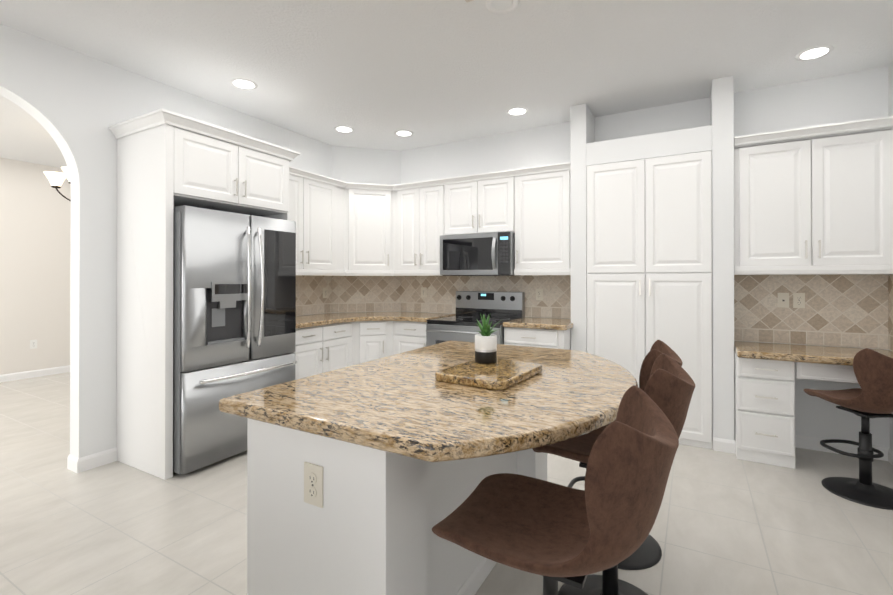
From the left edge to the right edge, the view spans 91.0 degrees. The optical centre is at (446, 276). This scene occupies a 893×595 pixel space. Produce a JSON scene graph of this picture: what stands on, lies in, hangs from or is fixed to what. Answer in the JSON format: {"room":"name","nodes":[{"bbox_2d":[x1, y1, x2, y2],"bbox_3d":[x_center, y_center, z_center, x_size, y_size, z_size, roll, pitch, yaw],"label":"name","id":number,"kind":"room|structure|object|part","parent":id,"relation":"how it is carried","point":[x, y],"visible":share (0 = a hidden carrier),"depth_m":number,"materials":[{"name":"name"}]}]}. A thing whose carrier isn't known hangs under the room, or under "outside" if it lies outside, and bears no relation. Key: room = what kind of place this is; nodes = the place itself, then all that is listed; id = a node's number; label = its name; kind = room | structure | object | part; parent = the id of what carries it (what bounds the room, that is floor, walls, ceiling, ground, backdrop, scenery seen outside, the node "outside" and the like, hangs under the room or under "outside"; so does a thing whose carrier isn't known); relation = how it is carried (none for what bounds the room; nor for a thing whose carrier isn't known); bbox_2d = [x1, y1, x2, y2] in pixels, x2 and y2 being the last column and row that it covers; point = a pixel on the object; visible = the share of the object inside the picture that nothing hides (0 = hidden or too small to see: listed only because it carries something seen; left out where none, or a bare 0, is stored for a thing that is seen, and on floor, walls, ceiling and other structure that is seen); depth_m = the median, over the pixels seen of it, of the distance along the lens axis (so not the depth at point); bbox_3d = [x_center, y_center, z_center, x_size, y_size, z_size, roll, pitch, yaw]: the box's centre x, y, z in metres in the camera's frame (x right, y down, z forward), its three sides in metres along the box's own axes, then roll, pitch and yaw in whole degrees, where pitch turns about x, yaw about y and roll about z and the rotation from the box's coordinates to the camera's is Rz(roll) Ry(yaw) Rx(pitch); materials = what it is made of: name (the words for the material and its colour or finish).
{"room":"kitchen","nodes":[
{"label":"kitchen","id":0,"kind":"room"},
{"bbox_2d":[0,157,70,374],"bbox_3d":[-6.712,-0.095,3.755,0.135,2.840,9.335,0,0,29],"label":"wall","id":1,"kind":"structure","parent":0,"point":[35,235],"depth_m":5.80,"materials":[{"name":"white paint"}]},
{"bbox_2d":[30,340,36,348],"bbox_3d":[-5.470,0.893,5.809,0.010,0.116,0.072,0,0,29],"label":"outlet","id":2,"kind":"object","parent":1,"relation":"attached to","point":[33,344],"visible":1,"depth_m":5.80,"materials":[{"name":"white plastic"}]},
{"bbox_2d":[0,365,69,382],"bbox_3d":[-6.437,1.278,4.086,0.014,0.095,8.190,0,0,29],"label":"baseboard","id":3,"kind":"structure","parent":1,"relation":"attached to","point":[62,369],"depth_m":5.81,"materials":[{"name":"white wood"}]},
{"bbox_2d":[0,24,331,457],"bbox_3d":[-3.449,-0.105,1.398,0.135,2.840,8.430,0,0,29],"label":"wall","id":4,"kind":"structure","parent":0,"point":[75,104],"depth_m":3.04,"materials":[{"name":"white paint"}]},
{"bbox_2d":[305,176,336,271],"bbox_3d":[-1.519,-0.528,4.350,0.327,0.911,0.851,0,0,29],"label":"upper cabinet","id":5,"kind":"object","parent":4,"relation":"attached to","point":[320,195],"depth_m":4.45,"materials":[{"name":"white paint"}]},
{"bbox_2d":[331,146,400,312],"bbox_3d":[-0.959,-0.089,5.238,0.705,2.840,0.705,0,0,29],"label":"wall","id":6,"kind":"structure","parent":0,"point":[363,165],"depth_m":5.15,"materials":[{"name":"white paint"}]},
{"bbox_2d":[345,182,392,271],"bbox_3d":[-0.847,-0.544,4.841,0.339,0.946,0.339,0,0,29],"label":"upper cabinet","id":7,"kind":"object","parent":6,"relation":"attached to","point":[368,207],"depth_m":4.83,"materials":[{"name":"white paint"}]},
{"bbox_2d":[0,372,892,594],"bbox_3d":[-2.826,1.341,1.561,9.185,0.050,9.335,0,0,29],"label":"floor","id":8,"kind":"structure","parent":0,"point":[725,523],"depth_m":2.33,"materials":[{"name":"tile"}]},
{"bbox_2d":[109,108,304,479],"bbox_3d":[-1.827,0.128,3.437,0.683,2.390,1.132,0,0,29],"label":"tall cabinet","id":9,"kind":"object","parent":8,"relation":"on","point":[167,160],"depth_m":3.03,"materials":[{"name":"white paint"}]},
{"bbox_2d":[173,205,296,474],"bbox_3d":[-1.756,0.428,3.413,0.774,1.790,0.930,0,0,29],"label":"refrigerator","id":10,"kind":"object","parent":8,"relation":"on","point":[234,303],"visible":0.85,"depth_m":3.10,"materials":[{"name":"grey metal"}]},
{"bbox_3d":[-1.332,0.049,3.519,0.004,0.830,0.305,0,0,29],"label":"glass panel","id":11,"kind":"part","parent":10,"relation":"part of","materials":[{"name":"black glass"}]},
{"bbox_2d":[305,332,352,376],"bbox_3d":[-1.414,0.890,4.245,0.607,0.874,0.782,0,0,29],"label":"base cabinet","id":12,"kind":"object","parent":8,"relation":"on","point":[324,351],"depth_m":4.13,"materials":[{"name":"white paint"}]},
{"bbox_2d":[297,312,455,335],"bbox_3d":[-0.872,0.430,4.460,1.342,0.045,1.695,0,0,29],"label":"countertop","id":13,"kind":"structure","parent":12,"relation":"on","point":[347,323],"depth_m":4.48,"materials":[{"name":"beige stone"}]},
{"bbox_2d":[247,420,496,594],"bbox_3d":[-0.048,0.880,1.915,0.560,0.874,1.465,0,0,29],"label":"kitchen island","id":14,"kind":"object","parent":8,"relation":"on","point":[363,478],"depth_m":1.29,"materials":[{"name":"white paint"}]},
{"bbox_2d":[304,462,322,507],"bbox_3d":[-0.387,0.602,1.270,0.072,0.116,0.010,0,0,29],"label":"outlet plate","id":15,"kind":"object","parent":14,"relation":"attached to","point":[313,471],"depth_m":1.27,"materials":[{"name":"beige plastic"}]},
{"bbox_2d":[219,340,637,480],"bbox_3d":[0.150,0.419,1.814,1.175,0.045,1.560,0,0,29],"label":"island countertop","id":16,"kind":"structure","parent":14,"relation":"on","point":[395,405],"depth_m":1.39,"materials":[{"name":"beige stone"}]},
{"bbox_2d":[435,359,541,389],"bbox_3d":[0.178,0.380,1.758,0.300,0.030,0.400,0,0,33],"label":"cutting board","id":17,"kind":"object","parent":16,"relation":"on","point":[500,374],"visible":0.9,"depth_m":1.66,"materials":[{"name":"beige stone"}]},
{"bbox_2d":[475,314,502,363],"bbox_3d":[0.170,0.258,1.877,0.127,0.214,0.139,0,0,29],"label":"potted succulent","id":18,"kind":"object","parent":17,"relation":"on","point":[485,345],"visible":1,"depth_m":1.85,"materials":[{"name":"white ceramic"}]},
{"bbox_2d":[357,332,388,363],"bbox_3d":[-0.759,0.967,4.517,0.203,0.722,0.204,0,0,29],"label":"base cabinet","id":19,"kind":"object","parent":8,"relation":"on","point":[370,345],"depth_m":4.51,"materials":[{"name":"white paint"}]},
{"bbox_2d":[393,324,425,354],"bbox_3d":[-0.208,0.891,4.710,0.424,0.874,0.608,0,0,29],"label":"base cabinet","id":20,"kind":"object","parent":8,"relation":"on","point":[413,337],"depth_m":4.46,"materials":[{"name":"white paint"}]},
{"bbox_2d":[426,291,524,345],"bbox_3d":[0.287,0.741,4.353,0.770,1.172,0.725,0,0,29],"label":"range","id":21,"kind":"object","parent":8,"relation":"on","point":[471,307],"visible":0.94,"depth_m":4.45,"materials":[{"name":"silver metal"}]},
{"bbox_3d":[0.129,0.864,4.072,0.764,0.864,0.082,0,0,29],"label":"oven door","id":22,"kind":"part","parent":21,"relation":"part of","materials":[{"name":"silver metal"}]},
{"bbox_3d":[0.286,0.384,4.351,0.770,0.097,0.605,0,0,29],"label":"cooktop glass","id":23,"kind":"part","parent":21,"relation":"part of","materials":[{"name":"black glass"}]},
{"bbox_3d":[0.426,0.249,4.601,0.760,0.178,0.033,0,0,29],"label":"backguard panel","id":24,"kind":"part","parent":21,"relation":"part of","materials":[{"name":"silver metal"}]},
{"bbox_2d":[504,328,570,349],"bbox_3d":[0.897,0.889,4.087,0.541,0.874,0.607,0,0,29],"label":"base cabinet","id":25,"kind":"object","parent":8,"relation":"on","point":[530,337],"depth_m":3.81,"materials":[{"name":"white paint"}]},
{"bbox_2d":[503,317,572,331],"bbox_3d":[0.904,0.428,4.067,0.571,0.045,0.637,0,0,29],"label":"countertop","id":26,"kind":"structure","parent":25,"relation":"on","point":[550,324],"depth_m":3.86,"materials":[{"name":"beige stone"}]},
{"bbox_2d":[432,385,678,594],"bbox_3d":[0.286,0.805,1.142,0.567,1.018,0.450,0,0,29],"label":"bar stool","id":27,"kind":"object","parent":8,"relation":"on","point":[552,534],"visible":1,"depth_m":1.01,"materials":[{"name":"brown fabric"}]},
{"bbox_2d":[532,353,694,594],"bbox_3d":[0.661,0.815,1.739,0.569,1.003,0.449,0,0,29],"label":"bar stool","id":28,"kind":"object","parent":8,"relation":"on","point":[669,388],"visible":0.48,"depth_m":1.67,"materials":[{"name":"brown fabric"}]},
{"bbox_3d":[0.654,0.513,1.727,0.574,0.417,0.430,0,0,29],"label":"seat","id":29,"kind":"part","parent":28,"relation":"part of","materials":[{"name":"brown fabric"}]},
{"bbox_2d":[567,340,682,569],"bbox_3d":[0.856,0.819,2.185,0.567,0.998,0.450,0,0,29],"label":"bar stool","id":30,"kind":"object","parent":8,"relation":"on","point":[647,553],"visible":0.06,"depth_m":2.03,"materials":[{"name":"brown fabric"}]},
{"bbox_3d":[0.849,0.520,2.171,0.572,0.417,0.429,0,0,29],"label":"seat","id":31,"kind":"part","parent":30,"relation":"part of","materials":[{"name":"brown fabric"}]},
{"bbox_2d":[587,151,712,448],"bbox_3d":[1.718,0.178,3.750,0.936,2.293,0.393,0,0,29],"label":"tall cabinet","id":32,"kind":"object","parent":8,"relation":"on","point":[649,221],"depth_m":3.55,"materials":[{"name":"white paint"}]},
{"bbox_2d":[734,352,796,468],"bbox_3d":[2.371,0.949,3.308,0.337,0.748,0.517,0,0,29],"label":"base cabinet","id":33,"kind":"object","parent":8,"relation":"on","point":[764,390],"depth_m":3.08,"materials":[{"name":"white paint"}]},
{"bbox_2d":[734,341,892,367],"bbox_3d":[2.617,0.547,3.122,0.954,0.050,0.591,0,0,29],"label":"countertop","id":34,"kind":"structure","parent":33,"relation":"on","point":[795,353],"depth_m":3.05,"materials":[{"name":"beige stone"}]},
{"bbox_2d":[804,348,892,509],"bbox_3d":[2.559,0.864,2.697,0.532,0.913,0.587,0,0,29],"label":"bar stool","id":35,"kind":"object","parent":8,"relation":"on","point":[872,397],"visible":1,"depth_m":2.60,"materials":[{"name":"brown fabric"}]},
{"bbox_3d":[2.559,0.607,2.701,0.540,0.417,0.595,0,0,29],"label":"seat","id":36,"kind":"part","parent":35,"relation":"part of","materials":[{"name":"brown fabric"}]},
{"bbox_2d":[0,0,892,167],"bbox_3d":[-2.826,-1.549,1.573,9.185,0.050,9.335,0,0,29],"label":"ceiling","id":37,"kind":"structure","parent":0,"point":[375,74],"depth_m":2.98,"materials":[{"name":"white paint"}]},
{"bbox_2d":[44,167,70,200],"bbox_3d":[-3.777,-1.139,4.761,0.823,0.736,0.796,0,0,29],"label":"dining chandelier","id":38,"kind":"object","parent":37,"relation":"hanging from","point":[56,180],"visible":0.19,"depth_m":4.54,"materials":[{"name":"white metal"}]},
{"bbox_3d":[-3.777,-1.139,4.761,0.707,0.736,0.680,0,0,29],"label":"chandelier frame","id":39,"kind":"part","parent":38,"relation":"part of","materials":[{"name":"brown metal"}]},
{"bbox_2d":[230,78,257,89],"bbox_3d":[-1.575,-1.508,3.410,0.198,0.018,0.194,0,0,29],"label":"recessed light","id":40,"kind":"object","parent":37,"relation":"in","point":[240,83],"depth_m":3.43,"materials":[{"name":"white"}]},
{"bbox_2d":[334,126,353,132],"bbox_3d":[-1.039,-1.504,4.444,0.189,0.018,0.200,0,0,29],"label":"recessed light","id":41,"kind":"object","parent":37,"relation":"in","point":[345,129],"depth_m":4.49,"materials":[{"name":"white"}]},
{"bbox_2d":[394,130,412,136],"bbox_3d":[-0.443,-1.503,4.565,0.200,0.018,0.196,0,0,29],"label":"recessed light","id":42,"kind":"object","parent":37,"relation":"in","point":[404,133],"depth_m":4.61,"materials":[{"name":"white"}]},
{"bbox_2d":[486,0,518,13],"bbox_3d":[0.312,-1.512,2.424,0.176,0.018,0.160,0,0,29],"label":"smoke detector","id":43,"kind":"object","parent":37,"relation":"in","point":[501,6],"depth_m":2.45,"materials":[{"name":"white plastic"}]},
{"bbox_2d":[506,107,527,115],"bbox_3d":[0.641,-1.506,3.968,0.191,0.018,0.198,0,0,29],"label":"recessed light","id":44,"kind":"object","parent":37,"relation":"in","point":[516,111],"depth_m":4.00,"materials":[{"name":"white"}]},
{"bbox_2d":[795,45,833,60],"bbox_3d":[2.469,-1.510,2.945,0.195,0.018,0.201,0,0,29],"label":"recessed light","id":45,"kind":"object","parent":37,"relation":"in","point":[819,51],"depth_m":2.97,"materials":[{"name":"white"}]},
{"bbox_2d":[475,334,496,363],"bbox_3d":[0.169,0.307,1.884,0.094,0.115,0.094,0,0,29],"label":"pot","id":46,"kind":"object","parent":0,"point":[485,344],"depth_m":1.84,"materials":[{"name":"white ceramic"}]},
{"bbox_2d":[401,66,889,447],"bbox_3d":[1.411,-0.093,4.230,4.415,2.840,0.135,0,0,29],"label":"wall","id":47,"kind":"structure","parent":0,"point":[854,96],"depth_m":3.56,"materials":[{"name":"white paint"}]},
{"bbox_2d":[397,180,444,271],"bbox_3d":[-0.209,-0.526,4.876,0.599,0.911,0.327,0,0,29],"label":"upper cabinet","id":48,"kind":"object","parent":47,"relation":"attached to","point":[420,207],"depth_m":4.73,"materials":[{"name":"white paint"}]},
{"bbox_2d":[445,172,524,271],"bbox_3d":[0.388,-0.528,4.540,0.772,0.911,0.327,0,0,29],"label":"upper cabinet","id":49,"kind":"object","parent":47,"relation":"attached to","point":[478,204],"depth_m":4.33,"materials":[{"name":"white paint"}]},
{"bbox_2d":[440,232,520,275],"bbox_3d":[0.356,-0.218,4.476,0.766,0.414,0.465,0,0,29],"label":"over-the-range microwave","id":50,"kind":"object","parent":49,"relation":"attached to","point":[485,254],"visible":0.98,"depth_m":4.29,"materials":[{"name":"silver metal"}]},
{"bbox_2d":[296,275,892,350],"bbox_3d":[0.654,0.251,3.602,4.850,0.544,1.700,0,0,29],"label":"tile backsplash","id":51,"kind":"structure","parent":47,"relation":"attached to","point":[856,311],"depth_m":3.55,"materials":[{"name":"tile"}]},
{"bbox_2d":[323,288,327,297],"bbox_3d":[-1.363,0.179,4.933,0.010,0.116,0.072,0,0,29],"label":"outlet","id":52,"kind":"object","parent":51,"relation":"attached to","point":[325,290],"depth_m":4.93,"materials":[{"name":"beige plastic"}]},
{"bbox_2d":[421,287,426,296],"bbox_3d":[-0.264,0.180,5.080,0.072,0.116,0.010,0,0,29],"label":"outlet","id":53,"kind":"object","parent":51,"relation":"attached to","point":[423,289],"depth_m":5.07,"materials":[{"name":"beige plastic"}]},
{"bbox_2d":[536,289,542,299],"bbox_3d":[0.932,0.177,4.406,0.072,0.116,0.009,0,0,29],"label":"outlet","id":54,"kind":"object","parent":51,"relation":"attached to","point":[539,292],"depth_m":4.40,"materials":[{"name":"beige plastic"}]},
{"bbox_2d":[778,293,788,307],"bbox_3d":[2.644,0.183,3.442,0.071,0.116,0.010,0,0,29],"label":"outlet","id":55,"kind":"object","parent":51,"relation":"attached to","point":[783,298],"depth_m":3.44,"materials":[{"name":"beige plastic"}]},
{"bbox_2d":[793,293,804,307],"bbox_3d":[2.729,0.183,3.394,0.071,0.116,0.010,0,0,29],"label":"outlet","id":56,"kind":"object","parent":51,"relation":"attached to","point":[798,300],"depth_m":3.39,"materials":[{"name":"beige plastic"}]},
{"bbox_2d":[570,76,734,443],"bbox_3d":[1.724,-0.095,3.758,1.217,2.840,0.380,0,0,29],"label":"wall frame","id":57,"kind":"object","parent":47,"relation":"attached to","point":[716,136],"visible":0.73,"depth_m":3.36,"materials":[{"name":"white paint"}]},
{"bbox_2d":[726,439,735,453],"bbox_3d":[2.244,1.276,3.451,0.044,0.095,0.392,0,0,29],"label":"baseboard","id":58,"kind":"structure","parent":47,"relation":"attached to","point":[731,444],"depth_m":3.29,"materials":[{"name":"white"}]},
{"bbox_2d":[734,116,892,267],"bbox_3d":[2.670,-0.566,3.251,0.920,0.976,0.333,0,0,29],"label":"upper cabinet","id":59,"kind":"object","parent":47,"relation":"attached to","point":[815,200],"depth_m":3.10,"materials":[{"name":"white paint"}]},
{"bbox_2d":[795,435,886,460],"bbox_3d":[2.906,1.275,3.297,0.570,0.095,0.014,0,0,29],"label":"baseboard","id":60,"kind":"structure","parent":47,"relation":"attached to","point":[805,442],"depth_m":3.32,"materials":[{"name":"white"}]},
{"bbox_2d":[888,62,892,449],"bbox_3d":[1.035,-0.114,-0.800,0.135,2.840,9.000,0,0,29],"label":"wall","id":61,"kind":"structure","parent":0,"point":[890,87],"depth_m":3.12,"materials":[{"name":"white paint"}]},
{"bbox_2d":[887,447,892,464],"bbox_3d":[1.460,1.262,0.102,0.014,0.095,7.000,0,0,29],"label":"baseboard","id":62,"kind":"structure","parent":61,"relation":"attached to","point":[889,451],"depth_m":3.12,"materials":[{"name":"white"}]}
]}

